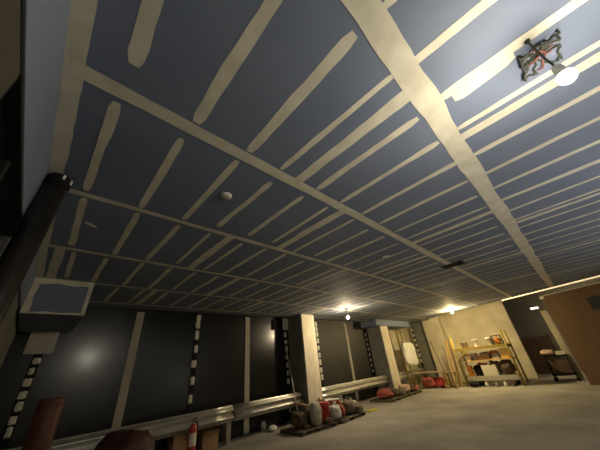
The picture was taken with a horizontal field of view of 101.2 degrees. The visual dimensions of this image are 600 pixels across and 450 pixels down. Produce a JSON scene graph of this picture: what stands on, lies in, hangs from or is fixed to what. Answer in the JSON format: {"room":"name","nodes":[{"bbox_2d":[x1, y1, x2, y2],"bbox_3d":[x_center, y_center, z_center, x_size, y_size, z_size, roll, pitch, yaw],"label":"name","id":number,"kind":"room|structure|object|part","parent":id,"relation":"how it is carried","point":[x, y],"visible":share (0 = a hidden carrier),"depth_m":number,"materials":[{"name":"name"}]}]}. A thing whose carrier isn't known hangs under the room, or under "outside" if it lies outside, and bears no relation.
{"room":"parking garage","nodes":[
{"label":"parking garage","id":0,"kind":"room"},
{"bbox_2d":[0,0,19,97],"bbox_3d":[0.916,-0.712,-1.355,0.102,2.372,5.530,21,-40,-39],"label":"wall panel","id":1,"kind":"object","parent":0,"point":[9,9],"visible":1,"depth_m":0.78,"materials":[{"name":"brown metal"}]},
{"bbox_2d":[2,0,24,236],"bbox_3d":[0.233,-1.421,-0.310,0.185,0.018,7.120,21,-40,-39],"label":"wall","id":2,"kind":"structure","parent":0,"point":[12,102],"depth_m":1.15,"materials":[{"name":"black metal"}]},
{"bbox_2d":[0,0,70,367],"bbox_3d":[-1.095,0.273,0.440,0.220,2.830,11.250,21,-40,-39],"label":"wall","id":3,"kind":"structure","parent":0,"point":[46,22],"depth_m":1.21,"materials":[{"name":"paint"}]},
{"bbox_2d":[0,76,18,253],"bbox_3d":[-1.523,0.775,0.770,0.118,2.372,1.590,21,-40,-39],"label":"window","id":4,"kind":"structure","parent":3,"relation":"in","point":[4,213],"depth_m":1.36,"materials":[{"name":"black glass"}]},
{"bbox_2d":[19,277,94,331],"bbox_3d":[-4.152,1.417,4.184,0.700,0.506,1.634,21,-40,-39],"label":"box","id":5,"kind":"object","parent":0,"point":[49,305],"visible":1,"depth_m":3.73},
{"bbox_2d":[0,306,421,449],"bbox_3d":[0.616,4.619,8.909,15.700,3.420,0.200,21,-40,-39],"label":"wall","id":6,"kind":"structure","parent":0,"point":[85,366],"depth_m":5.58,"materials":[{"name":"paint"}]},
{"bbox_2d":[0,354,42,449],"bbox_3d":[-4.540,3.121,3.884,0.125,1.980,0.035,21,-40,-39],"label":"strip","id":7,"kind":"object","parent":6,"relation":"attached to","point":[10,426],"visible":1,"depth_m":4.01,"materials":[{"name":"black"}]},
{"bbox_2d":[23,332,59,353],"bbox_3d":[-4.658,2.126,4.449,0.380,0.360,0.030,21,-40,-39],"label":"board","id":8,"kind":"object","parent":6,"relation":"attached to","point":[38,342],"visible":1,"depth_m":4.43,"materials":[{"name":"wood"}]},
{"bbox_2d":[111,312,144,428],"bbox_3d":[-3.533,3.189,4.997,0.150,2.740,0.020,21,-40,-39],"label":"batten","id":9,"kind":"object","parent":6,"relation":"attached to","point":[120,406],"visible":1,"depth_m":5.07,"materials":[{"name":"wood"}]},
{"bbox_2d":[186,313,200,413],"bbox_3d":[-2.548,3.551,5.853,0.130,2.820,0.036,21,-40,-39],"label":"strip","id":10,"kind":"object","parent":6,"relation":"attached to","point":[198,318],"visible":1,"depth_m":5.94,"materials":[{"name":"black"}]},
{"bbox_2d":[244,317,249,433],"bbox_3d":[-1.461,3.989,6.798,0.150,2.760,0.020,21,-40,-39],"label":"batten","id":11,"kind":"object","parent":6,"relation":"attached to","point":[247,319],"visible":1,"depth_m":6.83,"materials":[{"name":"wood"}]},
{"bbox_2d":[272,320,280,329],"bbox_3d":[-0.778,3.260,8.057,0.320,0.300,0.056,21,-40,-39],"label":"wall box","id":12,"kind":"object","parent":6,"relation":"attached to","point":[275,323],"visible":1,"depth_m":8.02,"materials":[{"name":"black"}]},
{"bbox_2d":[273,321,279,328],"bbox_3d":[-0.761,3.250,8.043,0.260,0.240,0.008,21,-40,-39],"label":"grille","id":13,"kind":"object","parent":12,"relation":"attached to","point":[276,324],"depth_m":8.03,"materials":[{"name":"black"}]},
{"bbox_2d":[282,318,287,329],"bbox_3d":[-0.485,3.358,8.344,0.260,0.360,0.030,21,-40,-39],"label":"board","id":14,"kind":"object","parent":6,"relation":"attached to","point":[284,321],"visible":1,"depth_m":8.32,"materials":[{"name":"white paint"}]},
{"bbox_2d":[283,331,291,421],"bbox_3d":[-0.379,4.572,7.612,0.140,2.400,0.035,21,-40,-39],"label":"strip","id":15,"kind":"object","parent":6,"relation":"attached to","point":[284,332],"visible":0.84,"depth_m":7.62,"materials":[{"name":"black"}]},
{"bbox_2d":[314,321,323,386],"bbox_3d":[0.714,4.841,8.668,0.134,2.780,0.036,21,-40,-39],"label":"strip","id":16,"kind":"object","parent":6,"relation":"attached to","point":[315,322],"visible":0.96,"depth_m":8.79,"materials":[{"name":"black"}]},
{"bbox_2d":[344,323,358,401],"bbox_3d":[2.027,5.367,9.810,0.140,2.720,0.020,21,-40,-39],"label":"batten","id":17,"kind":"object","parent":6,"relation":"attached to","point":[345,328],"visible":0.9,"depth_m":9.81,"materials":[{"name":"wood"}]},
{"bbox_2d":[364,332,377,392],"bbox_3d":[3.062,5.907,10.601,0.100,2.420,0.035,21,-40,-39],"label":"strip","id":18,"kind":"object","parent":6,"relation":"attached to","point":[364,332],"visible":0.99,"depth_m":10.65,"materials":[{"name":"black"}]},
{"bbox_2d":[287,314,322,411],"bbox_3d":[0.139,4.370,7.789,0.600,2.826,0.700,21,-40,-39],"label":"trim column","id":19,"kind":"structure","parent":0,"point":[303,353],"depth_m":7.64,"materials":[{"name":"grey concrete"}]},
{"bbox_2d":[35,0,599,323],"bbox_3d":[4.259,1.255,6.062,15.500,0.063,11.500,21,-40,-39],"label":"ceiling","id":20,"kind":"structure","parent":0,"point":[343,136],"depth_m":2.04,"materials":[{"name":"paint"}]},
{"bbox_2d":[220,192,231,199],"bbox_3d":[-0.715,-0.274,2.381,0.110,0.028,0.110,21,-40,-39],"label":"smoke detector","id":21,"kind":"object","parent":20,"relation":"attached to","point":[224,195],"visible":1,"depth_m":2.36,"materials":[{"name":"white plastic"}]},
{"bbox_2d":[440,260,465,269],"bbox_3d":[3.101,0.812,5.002,0.280,0.013,0.420,21,-40,-39],"label":"ceiling vent","id":22,"kind":"object","parent":20,"relation":"in","point":[460,262],"visible":1,"depth_m":4.98,"materials":[{"name":"black"}]},
{"bbox_2d":[518,29,562,81],"bbox_3d":[1.450,-1.016,1.491,0.212,0.054,0.187,21,-40,-39],"label":"wire tangle","id":23,"kind":"object","parent":20,"relation":"hanging from","point":[544,50],"visible":0.94,"depth_m":1.48,"materials":[{"name":"grey"}]},
{"bbox_2d":[524,38,576,84],"bbox_3d":[1.326,-0.888,1.321,0.072,0.401,0.072,21,-40,-39],"label":"hanging bulb","id":24,"kind":"object","parent":20,"relation":"hanging from","point":[564,75],"visible":1,"depth_m":1.24,"materials":[{"name":"grey"}]},
{"bbox_3d":[1.321,-0.937,1.352,0.010,0.262,0.015,-10,-30,6],"label":"cord","id":25,"kind":"part","parent":24,"relation":"part of","materials":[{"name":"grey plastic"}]},
{"bbox_2d":[551,63,571,79],"bbox_3d":[1.337,-0.794,1.267,0.066,0.081,0.066,21,-40,-39],"label":"socket","id":26,"kind":"object","parent":24,"relation":"attached to","point":[558,69],"depth_m":1.25,"materials":[{"name":"white plastic"}]},
{"bbox_3d":[1.343,-0.738,1.234,0.072,0.052,0.072,21,-40,-39],"label":"bulb","id":27,"kind":"part","parent":24,"relation":"part of","materials":[{"name":"white"}]},
{"bbox_2d":[501,275,599,300],"bbox_3d":[8.656,1.677,7.522,0.034,0.043,4.972,6,-32,-21],"label":"led strip","id":28,"kind":"object","parent":20,"relation":"attached to","point":[598,275],"visible":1,"depth_m":8.14,"materials":[{"name":"plastic"}]},
{"bbox_2d":[367,326,400,388],"bbox_3d":[3.669,5.748,10.848,0.640,2.826,0.700,21,-40,-39],"label":"trim column","id":29,"kind":"structure","parent":0,"point":[379,339],"depth_m":10.63,"materials":[{"name":"grey concrete"}]},
{"bbox_2d":[360,319,409,329],"bbox_3d":[4.235,4.872,12.021,3.300,0.256,0.800,21,-40,-39],"label":"lintel","id":30,"kind":"object","parent":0,"point":[390,324],"visible":0.97,"depth_m":11.31,"materials":[{"name":"concrete"}]},
{"bbox_2d":[196,372,599,449],"bbox_3d":[5.405,4.161,5.421,19.000,0.150,11.600,21,-40,-39],"label":"floor","id":31,"kind":"structure","parent":0,"point":[545,413],"depth_m":5.34,"materials":[{"name":"concrete"}]},
{"bbox_2d":[0,173,72,325],"bbox_3d":[-1.634,0.751,1.141,0.210,2.802,0.578,21,-40,-39],"label":"pipe","id":32,"kind":"object","parent":31,"relation":"on","point":[22,248],"visible":0.99,"depth_m":1.59,"materials":[{"name":"black"}]},
{"bbox_2d":[21,397,65,449],"bbox_3d":[-2.736,2.515,2.470,0.238,1.285,0.238,21,-40,-39],"label":"drum","id":33,"kind":"object","parent":31,"relation":"on","point":[43,425],"visible":1,"depth_m":2.62,"materials":[{"name":"metal"}]},
{"bbox_2d":[6,405,233,449],"bbox_3d":[-3.015,3.961,4.349,4.015,0.707,0.247,21,-40,-39],"label":"guardrail","id":34,"kind":"object","parent":31,"relation":"on","point":[159,429],"visible":0.84,"depth_m":4.75,"materials":[{"name":"metal"}]},
{"bbox_3d":[-1.646,4.545,5.615,0.110,0.700,0.110,21,-40,-39],"label":"post","id":35,"kind":"part","parent":34,"relation":"part of","materials":[{"name":"metal"}]},
{"bbox_2d":[233,391,303,420],"bbox_3d":[-0.711,4.641,6.363,2.210,0.312,0.084,21,-40,-39],"label":"guardrail","id":36,"kind":"object","parent":34,"relation":"attached to","point":[245,410],"visible":0.94,"depth_m":6.23,"materials":[{"name":"metal"}]},
{"bbox_2d":[94,429,154,449],"bbox_3d":[-2.494,3.321,3.408,0.892,0.780,0.750,21,-40,-39],"label":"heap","id":37,"kind":"object","parent":31,"relation":"on","point":[131,439],"visible":1,"depth_m":3.42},
{"bbox_2d":[164,433,187,449],"bbox_3d":[-2.405,4.413,4.960,0.475,0.420,0.625,-29,-37,34],"label":"cardboard box","id":38,"kind":"object","parent":31,"relation":"on","point":[178,442],"visible":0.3,"depth_m":4.86,"materials":[{"name":"cardboard"}]},
{"bbox_2d":[187,417,198,449],"bbox_3d":[-2.063,4.080,4.707,0.164,0.678,0.178,-3,-30,-6],"label":"fire extinguisher","id":39,"kind":"object","parent":31,"relation":"on","point":[193,429],"visible":1,"depth_m":4.70,"materials":[{"name":"red metal"}]},
{"bbox_2d":[197,426,221,449],"bbox_3d":[-1.976,4.610,5.298,0.549,0.334,0.455,19,-38,-37],"label":"cardboard box","id":40,"kind":"object","parent":31,"relation":"on","point":[208,437],"visible":1,"depth_m":5.22,"materials":[{"name":"cardboard"}]},
{"bbox_2d":[261,421,265,430],"bbox_3d":[-0.940,5.185,6.357,0.128,0.200,0.133,-24,-34,28],"label":"crumpled paper","id":41,"kind":"object","parent":31,"relation":"on","point":[263,424],"visible":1,"depth_m":6.32,"materials":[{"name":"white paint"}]},
{"bbox_2d":[268,425,276,431],"bbox_3d":[-0.692,5.112,6.207,0.270,0.130,0.200,21,-40,-39],"label":"crumpled bag","id":42,"kind":"object","parent":31,"relation":"on","point":[271,428],"visible":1,"depth_m":6.14,"materials":[{"name":"white plastic"}]},
{"bbox_2d":[286,349,297,411],"bbox_3d":[-0.216,4.601,7.139,0.036,1.865,0.865,5,-32,-19],"label":"stick","id":43,"kind":"object","parent":31,"relation":"on","point":[286,349],"visible":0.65,"depth_m":7.24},
{"bbox_2d":[280,421,337,436],"bbox_3d":[0.230,4.926,6.001,1.160,0.075,0.840,19,-38,-36],"label":"pallet","id":44,"kind":"object","parent":31,"relation":"on","point":[291,430],"visible":0.67,"depth_m":5.76,"materials":[{"name":"wood"}]},
{"bbox_2d":[289,411,307,428],"bbox_3d":[-0.042,4.657,5.901,0.305,0.340,0.464,21,-40,-39],"label":"sack","id":45,"kind":"object","parent":44,"relation":"on","point":[298,420],"visible":1,"depth_m":5.80,"materials":[{"name":"fabric"}]},
{"bbox_2d":[294,401,308,407],"bbox_3d":[0.034,4.528,6.215,0.388,0.156,0.090,-4,-30,-4],"label":"timber offcut","id":46,"kind":"object","parent":45,"relation":"on","point":[295,403],"visible":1,"depth_m":6.18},
{"bbox_2d":[304,407,310,421],"bbox_3d":[0.307,4.890,6.372,0.407,0.340,0.404,21,-40,-39],"label":"sack","id":47,"kind":"object","parent":44,"relation":"on","point":[306,410],"visible":0.25,"depth_m":6.27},
{"bbox_2d":[309,402,321,425],"bbox_3d":[0.383,4.580,5.977,0.283,0.470,0.218,21,-40,-39],"label":"sack","id":48,"kind":"object","parent":44,"relation":"on","point":[315,412],"visible":1,"depth_m":5.91,"materials":[{"name":"fabric"}]},
{"bbox_2d":[318,401,329,422],"bbox_3d":[0.606,4.755,6.265,0.329,0.412,0.329,21,-40,-39],"label":"sack","id":49,"kind":"object","parent":44,"relation":"on","point":[325,408],"visible":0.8,"depth_m":6.19,"materials":[{"name":"fabric"}]},
{"bbox_3d":[0.588,4.591,6.360,0.329,0.032,0.329,21,-40,-39],"label":"lid","id":50,"kind":"part","parent":49,"relation":"part of","materials":[{"name":"fabric"}]},
{"bbox_2d":[323,417,332,423],"bbox_3d":[0.688,4.747,5.983,0.225,0.130,0.181,21,-40,-39],"label":"sack","id":51,"kind":"object","parent":44,"relation":"on","point":[328,420],"visible":1,"depth_m":5.93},
{"bbox_2d":[333,411,365,423],"bbox_3d":[1.163,5.248,6.738,0.800,0.075,1.160,-29,-37,34],"label":"pallet","id":52,"kind":"object","parent":31,"relation":"on","point":[341,420],"visible":0.3,"depth_m":6.50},
{"bbox_2d":[328,398,336,416],"bbox_3d":[0.867,4.973,6.694,0.298,0.412,0.297,21,-40,-39],"label":"bucket","id":53,"kind":"object","parent":52,"relation":"on","point":[331,400],"visible":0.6,"depth_m":6.67,"materials":[{"name":"white plastic"}]},
{"bbox_2d":[330,402,341,419],"bbox_3d":[0.915,4.784,6.341,0.280,0.380,0.289,21,-40,-39],"label":"sack","id":54,"kind":"object","parent":52,"relation":"on","point":[335,412],"visible":0.99,"depth_m":6.26,"materials":[{"name":"fabric"}]},
{"bbox_2d":[338,402,344,416],"bbox_3d":[1.075,4.893,6.520,0.200,0.340,0.253,21,-40,-39],"label":"sack","id":55,"kind":"object","parent":52,"relation":"on","point":[342,408],"visible":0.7,"depth_m":6.44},
{"bbox_2d":[341,397,354,413],"bbox_3d":[1.343,5.022,6.857,0.350,0.400,0.349,21,-40,-39],"label":"sack","id":56,"kind":"object","parent":52,"relation":"on","point":[348,404],"visible":0.9,"depth_m":6.75,"materials":[{"name":"fabric"}]},
{"bbox_2d":[354,404,363,413],"bbox_3d":[1.629,5.102,6.848,0.267,0.200,0.227,21,-40,-39],"label":"sack","id":57,"kind":"object","parent":52,"relation":"on","point":[358,407],"visible":0.98,"depth_m":6.77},
{"bbox_2d":[322,375,388,400],"bbox_3d":[2.050,5.938,8.739,4.190,0.707,0.247,21,-40,-39],"label":"guardrail","id":58,"kind":"object","parent":31,"relation":"on","point":[338,390],"visible":0.83,"depth_m":8.56,"materials":[{"name":"metal"}]},
{"bbox_2d":[366,408,379,412],"bbox_3d":[2.146,5.482,7.294,0.595,0.048,0.228,21,-40,-39],"label":"strap","id":59,"kind":"object","parent":31,"relation":"on","point":[374,409],"visible":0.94,"depth_m":7.29,"materials":[{"name":"yellow"}]},
{"bbox_2d":[370,394,407,401],"bbox_3d":[3.243,6.293,8.946,0.900,0.075,1.250,-29,-37,35],"label":"pallet","id":60,"kind":"object","parent":31,"relation":"on","point":[398,397],"visible":0.69,"depth_m":8.68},
{"bbox_2d":[377,388,393,398],"bbox_3d":[3.023,6.001,8.773,0.551,0.300,0.513,21,-40,-39],"label":"sack","id":61,"kind":"object","parent":60,"relation":"on","point":[384,393],"visible":1,"depth_m":8.64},
{"bbox_2d":[390,388,398,395],"bbox_3d":[3.456,6.192,9.127,0.393,0.240,0.408,21,-40,-39],"label":"sack","id":62,"kind":"object","parent":60,"relation":"on","point":[395,391],"visible":0.59,"depth_m":9.00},
{"bbox_2d":[398,389,405,394],"bbox_3d":[3.771,6.240,9.200,0.275,0.170,0.342,21,-40,-39],"label":"sack","id":63,"kind":"object","parent":60,"relation":"on","point":[401,392],"visible":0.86,"depth_m":9.11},
{"bbox_2d":[395,330,415,384],"bbox_3d":[4.893,6.188,11.434,0.505,2.420,0.068,21,-40,-39],"label":"frame","id":64,"kind":"object","parent":31,"relation":"on","point":[410,370],"visible":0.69,"depth_m":11.27,"materials":[{"name":"yellow paint"}]},
{"bbox_2d":[399,335,418,365],"bbox_3d":[5.123,5.881,11.675,1.208,1.385,0.227,21,-40,-39],"label":"hanging bag","id":65,"kind":"object","parent":64,"relation":"hanging from","point":[408,349],"visible":1,"depth_m":11.41,"materials":[{"name":"fabric"}]},
{"bbox_2d":[399,368,425,383],"bbox_3d":[5.181,7.159,11.453,3.050,0.707,0.247,21,-40,-39],"label":"guardrail","id":66,"kind":"object","parent":31,"relation":"on","point":[403,376],"visible":0.56,"depth_m":11.29,"materials":[{"name":"metal"}]},
{"bbox_2d":[406,390,421,395],"bbox_3d":[4.204,6.627,9.707,0.800,0.075,1.150,-30,-38,35],"label":"pallet","id":67,"kind":"object","parent":31,"relation":"on","point":[412,392],"visible":0.41,"depth_m":9.46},
{"bbox_2d":[398,384,409,392],"bbox_3d":[4.038,6.336,9.548,0.431,0.300,0.456,21,-40,-39],"label":"sack","id":68,"kind":"object","parent":67,"relation":"on","point":[406,387],"visible":0.73,"depth_m":9.44,"materials":[{"name":"fabric"}]},
{"bbox_2d":[409,384,414,391],"bbox_3d":[4.301,6.463,9.777,0.340,0.260,0.453,21,-40,-39],"label":"sack","id":69,"kind":"object","parent":67,"relation":"on","point":[411,385],"visible":0.34,"depth_m":9.64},
{"bbox_2d":[422,376,437,388],"bbox_3d":[5.647,6.846,10.747,0.485,0.460,0.565,21,-40,-39],"label":"sack","id":70,"kind":"object","parent":31,"relation":"on","point":[428,382],"visible":0.96,"depth_m":10.61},
{"bbox_2d":[413,371,447,388],"bbox_3d":[5.694,6.751,10.735,0.314,0.606,1.300,21,-40,-39],"label":"sawhorse","id":71,"kind":"object","parent":31,"relation":"on","point":[442,372],"visible":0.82,"depth_m":10.83,"materials":[{"name":"yellow paint"}]},
{"bbox_2d":[434,377,446,387],"bbox_3d":[6.004,6.695,10.492,0.417,0.400,0.454,21,-40,-39],"label":"sack","id":72,"kind":"object","parent":31,"relation":"on","point":[439,381],"visible":0.97,"depth_m":10.40,"materials":[{"name":"fabric"}]},
{"bbox_2d":[430,341,451,387],"bbox_3d":[6.105,6.006,10.723,0.035,1.806,0.345,11,-34,-27],"label":"pole","id":73,"kind":"object","parent":31,"relation":"on","point":[430,341],"visible":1,"depth_m":10.76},
{"bbox_2d":[443,347,455,386],"bbox_3d":[6.413,6.079,10.605,0.157,1.502,0.100,-2,-30,-7],"label":"plank","id":74,"kind":"object","parent":31,"relation":"on","point":[451,375],"visible":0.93,"depth_m":10.61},
{"bbox_2d":[445,341,456,385],"bbox_3d":[6.469,5.900,10.526,0.185,1.722,0.100,-8,-30,3],"label":"plank","id":75,"kind":"object","parent":31,"relation":"on","point":[445,341],"visible":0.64,"depth_m":10.61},
{"bbox_2d":[444,372,460,388],"bbox_3d":[6.296,6.386,10.157,0.432,0.553,0.480,21,-40,-39],"label":"sawhorse","id":76,"kind":"object","parent":31,"relation":"on","point":[446,373],"visible":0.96,"depth_m":10.14,"materials":[{"name":"yellow paint"}]},
{"bbox_2d":[449,343,461,386],"bbox_3d":[6.591,5.893,10.436,0.185,1.622,0.100,-8,-30,3],"label":"plank","id":77,"kind":"object","parent":31,"relation":"on","point":[449,343],"visible":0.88,"depth_m":10.41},
{"bbox_2d":[469,382,478,386],"bbox_3d":[6.791,6.223,9.598,0.223,0.180,0.344,21,-40,-39],"label":"sack","id":78,"kind":"object","parent":31,"relation":"on","point":[472,384],"visible":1,"depth_m":9.55,"materials":[{"name":"black"}]},
{"bbox_2d":[449,329,528,387],"bbox_3d":[7.513,5.369,9.942,0.920,1.860,1.948,21,-40,-39],"label":"scaffold","id":79,"kind":"object","parent":31,"relation":"on","point":[509,344],"visible":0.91,"depth_m":9.75,"materials":[{"name":"metal"}]},
{"bbox_3d":[6.585,5.649,10.234,0.065,1.760,0.068,21,-40,-39],"label":"post","id":80,"kind":"part","parent":79,"relation":"part of","materials":[{"name":"metal"}]},
{"bbox_2d":[460,342,467,347],"bbox_3d":[7.146,5.225,10.701,0.277,0.212,0.276,21,-40,-39],"label":"bucket","id":81,"kind":"object","parent":79,"relation":"on","point":[464,345],"visible":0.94,"depth_m":10.62,"materials":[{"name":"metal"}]},
{"bbox_3d":[7.180,5.881,10.749,0.065,1.760,0.068,21,-40,-39],"label":"post","id":82,"kind":"part","parent":79,"relation":"part of","materials":[{"name":"metal"}]},
{"bbox_2d":[464,355,470,360],"bbox_3d":[6.926,5.486,10.168,0.236,0.212,0.233,21,-40,-39],"label":"bucket","id":83,"kind":"object","parent":79,"relation":"on","point":[467,357],"visible":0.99,"depth_m":10.11,"materials":[{"name":"beige"}]},
{"bbox_2d":[465,353,476,359],"bbox_3d":[7.235,5.565,10.398,0.362,0.246,0.400,21,-40,-39],"label":"cardboard box","id":84,"kind":"object","parent":79,"relation":"on","point":[472,355],"visible":0.57,"depth_m":10.24,"materials":[{"name":"beige"}]},
{"bbox_2d":[471,339,479,346],"bbox_3d":[7.251,4.871,10.167,0.256,0.272,0.254,21,-40,-39],"label":"bucket","id":85,"kind":"object","parent":79,"relation":"on","point":[475,342],"visible":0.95,"depth_m":10.10,"materials":[{"name":"white plastic"}]},
{"bbox_2d":[475,353,491,359],"bbox_3d":[7.397,5.302,9.931,0.460,0.206,0.342,-29,-37,35],"label":"cardboard box","id":86,"kind":"object","parent":79,"relation":"on","point":[484,356],"visible":1,"depth_m":9.82,"materials":[{"name":"beige"}]},
{"bbox_2d":[485,337,494,344],"bbox_3d":[7.605,4.649,9.858,0.256,0.282,0.254,21,-40,-39],"label":"bucket","id":87,"kind":"object","parent":79,"relation":"on","point":[488,339],"visible":0.87,"depth_m":9.80,"materials":[{"name":"white plastic"}]},
{"bbox_2d":[489,350,498,357],"bbox_3d":[7.845,5.208,9.947,0.365,0.300,0.344,21,-40,-39],"label":"sack","id":88,"kind":"object","parent":79,"relation":"on","point":[491,352],"visible":0.51,"depth_m":9.90,"materials":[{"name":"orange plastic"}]},
{"bbox_2d":[492,353,500,358],"bbox_3d":[7.654,5.100,9.598,0.282,0.176,0.200,19,-38,-37],"label":"cardboard box","id":89,"kind":"object","parent":79,"relation":"on","point":[495,355],"visible":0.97,"depth_m":9.52,"materials":[{"name":"cardboard"}]},
{"bbox_2d":[490,334,503,344],"bbox_3d":[7.810,4.544,9.762,0.341,0.330,0.342,21,-40,-39],"label":"wire crate","id":90,"kind":"object","parent":79,"relation":"on","point":[501,339],"visible":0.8,"depth_m":9.69,"materials":[{"name":"black metal"}]},
{"bbox_2d":[494,337,500,343],"bbox_3d":[7.812,4.574,9.748,0.242,0.260,0.237,21,-40,-39],"label":"bag","id":91,"kind":"object","parent":90,"relation":"in","point":[495,341],"visible":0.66,"depth_m":9.69,"materials":[{"name":"plastic"}]},
{"bbox_2d":[498,348,510,357],"bbox_3d":[7.852,4.910,9.456,0.260,0.326,0.302,-29,-37,35],"label":"cardboard box","id":92,"kind":"object","parent":79,"relation":"on","point":[504,353],"visible":0.9,"depth_m":9.36,"materials":[{"name":"beige"}]},
{"bbox_3d":[7.846,4.849,9.140,0.065,1.820,0.068,21,-40,-39],"label":"post","id":93,"kind":"part","parent":79,"relation":"part of","materials":[{"name":"metal"}]},
{"bbox_3d":[8.440,5.081,9.655,0.065,1.820,0.068,21,-40,-39],"label":"post","id":94,"kind":"part","parent":79,"relation":"part of","materials":[{"name":"metal"}]},
{"bbox_2d":[470,373,522,386],"bbox_3d":[7.614,5.999,9.526,0.640,0.339,1.600,21,-40,-39],"label":"trolley","id":95,"kind":"object","parent":31,"relation":"on","point":[515,377],"visible":0.84,"depth_m":9.34,"materials":[{"name":"grey metal"}]},
{"bbox_2d":[466,366,474,376],"bbox_3d":[6.960,5.957,10.045,0.236,0.372,0.233,21,-40,-39],"label":"bucket","id":96,"kind":"object","parent":95,"relation":"on","point":[469,368],"visible":1,"depth_m":9.99,"materials":[{"name":"orange plastic"}]},
{"bbox_2d":[473,364,483,375],"bbox_3d":[7.180,5.840,9.912,0.338,0.400,0.314,21,-40,-39],"label":"sack","id":97,"kind":"object","parent":95,"relation":"on","point":[477,368],"visible":0.97,"depth_m":9.82,"materials":[{"name":"black"}]},
{"bbox_2d":[480,364,501,375],"bbox_3d":[7.474,5.673,9.643,0.402,0.366,0.500,21,-40,-39],"label":"cardboard box","id":98,"kind":"object","parent":95,"relation":"on","point":[488,369],"visible":1,"depth_m":9.51,"materials":[{"name":"beige"}]},
{"bbox_2d":[470,373,522,380],"bbox_3d":[7.606,5.917,9.573,0.640,0.150,1.600,21,-40,-39],"label":"tray","id":99,"kind":"object","parent":95,"relation":"on","point":[515,376],"depth_m":9.34,"materials":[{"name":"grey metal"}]},
{"bbox_2d":[490,361,503,373],"bbox_3d":[7.794,5.662,9.798,0.375,0.480,0.450,21,-40,-39],"label":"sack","id":100,"kind":"object","parent":95,"relation":"on","point":[491,362],"visible":0.35,"depth_m":9.77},
{"bbox_2d":[498,359,516,373],"bbox_3d":[7.877,5.387,9.357,0.537,0.500,0.521,21,-40,-39],"label":"sack","id":101,"kind":"object","parent":95,"relation":"on","point":[506,366],"visible":1,"depth_m":9.21,"materials":[{"name":"fabric"}]},
{"bbox_2d":[520,335,560,373],"bbox_3d":[11.342,6.095,11.586,0.285,1.535,1.240,21,-40,-39],"label":"leaning board","id":102,"kind":"object","parent":31,"relation":"on","point":[533,346],"visible":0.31,"depth_m":11.64,"materials":[{"name":"wood"}]},
{"bbox_2d":[543,354,581,381],"bbox_3d":[9.553,5.208,8.999,0.500,0.820,0.730,21,-40,-39],"label":"cart","id":103,"kind":"object","parent":31,"relation":"on","point":[556,379],"visible":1,"depth_m":8.88,"materials":[{"name":"black"}]},
{"bbox_2d":[540,350,554,355],"bbox_3d":[9.352,4.812,9.301,0.395,0.200,0.461,21,-40,-39],"label":"cloth bundle","id":104,"kind":"object","parent":103,"relation":"on","point":[543,352],"visible":0.98,"depth_m":9.20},
{"bbox_2d":[543,354,567,357],"bbox_3d":[9.517,4.880,9.187,0.500,0.060,0.660,21,-40,-39],"label":"shelf","id":105,"kind":"object","parent":103,"relation":"attached to","point":[545,356],"depth_m":9.04,"materials":[{"name":"black"}]},
{"bbox_2d":[555,350,565,354],"bbox_3d":[9.544,4.686,9.036,0.260,0.120,0.200,-27,-36,32],"label":"box","id":106,"kind":"object","parent":103,"relation":"on","point":[563,351],"visible":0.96,"depth_m":8.97,"materials":[{"name":"beige"}]},
{"bbox_2d":[549,359,573,373],"bbox_3d":[9.563,5.164,9.007,0.440,0.418,0.520,21,-40,-39],"label":"bin","id":107,"kind":"object","parent":103,"relation":"on","point":[560,366],"visible":0.87,"depth_m":8.87,"materials":[{"name":"cardboard"}]},
{"bbox_2d":[552,372,577,375],"bbox_3d":[9.572,5.380,8.899,0.500,0.060,0.660,21,-40,-39],"label":"shelf","id":108,"kind":"object","parent":103,"relation":"attached to","point":[575,373],"depth_m":8.75,"materials":[{"name":"black"}]},
{"bbox_2d":[410,322,438,377],"bbox_3d":[6.658,6.659,12.999,0.250,2.830,0.740,21,-40,-39],"label":"trim panel","id":109,"kind":"object","parent":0,"point":[422,342],"visible":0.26,"depth_m":12.97,"materials":[{"name":"wood"}]},
{"bbox_2d":[411,328,426,375],"bbox_3d":[6.319,6.859,13.072,0.035,2.620,0.129,21,-40,-39],"label":"strip","id":110,"kind":"object","parent":109,"relation":"attached to","point":[413,335],"visible":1,"depth_m":13.21,"materials":[{"name":"black"}]},
{"bbox_2d":[407,300,538,381],"bbox_3d":[7.929,5.771,12.289,0.200,3.420,4.770,21,-40,-39],"label":"wall","id":111,"kind":"structure","parent":0,"point":[480,322],"depth_m":11.68,"materials":[{"name":"beige paint"}]},
{"bbox_2d":[422,316,462,382],"bbox_3d":[7.097,6.045,12.609,0.450,3.420,0.840,21,-40,-39],"label":"trim","id":112,"kind":"structure","parent":111,"relation":"attached to","point":[434,330],"depth_m":12.43,"materials":[{"name":"beige paint"}]},
{"bbox_2d":[502,280,599,371],"bbox_3d":[11.829,5.125,11.901,0.200,3.420,11.400,21,-40,-39],"label":"wall","id":113,"kind":"structure","parent":0,"point":[526,322],"depth_m":12.30,"materials":[{"name":"paint"}]},
{"bbox_2d":[540,310,584,379],"bbox_3d":[10.021,4.525,9.442,0.550,2.350,0.180,21,-40,-39],"label":"door frame","id":114,"kind":"structure","parent":0,"point":[551,325],"depth_m":9.31,"materials":[{"name":"beige paint"}]},
{"bbox_2d":[528,277,599,294],"bbox_3d":[9.203,2.688,10.696,7.700,0.080,11.500,21,-40,-39],"label":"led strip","id":115,"kind":"structure","parent":0,"point":[597,278],"depth_m":11.26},
{"bbox_2d":[539,282,599,384],"bbox_3d":[9.478,2.937,6.961,0.095,2.730,3.430,6,-32,-21],"label":"wall","id":116,"kind":"structure","parent":0,"point":[575,312],"depth_m":7.91,"materials":[{"name":"brown paint"}]},
{"bbox_3d":[9.360,1.766,7.623,0.085,0.030,3.405,6,-32,-21],"label":"rail","id":117,"kind":"part","parent":116,"relation":"part of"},
{"bbox_3d":[9.260,2.378,7.610,0.015,0.380,0.500,6,-32,-21],"label":"notice plate","id":118,"kind":"part","parent":116,"relation":"part of","materials":[{"name":"black metal"}]}
]}

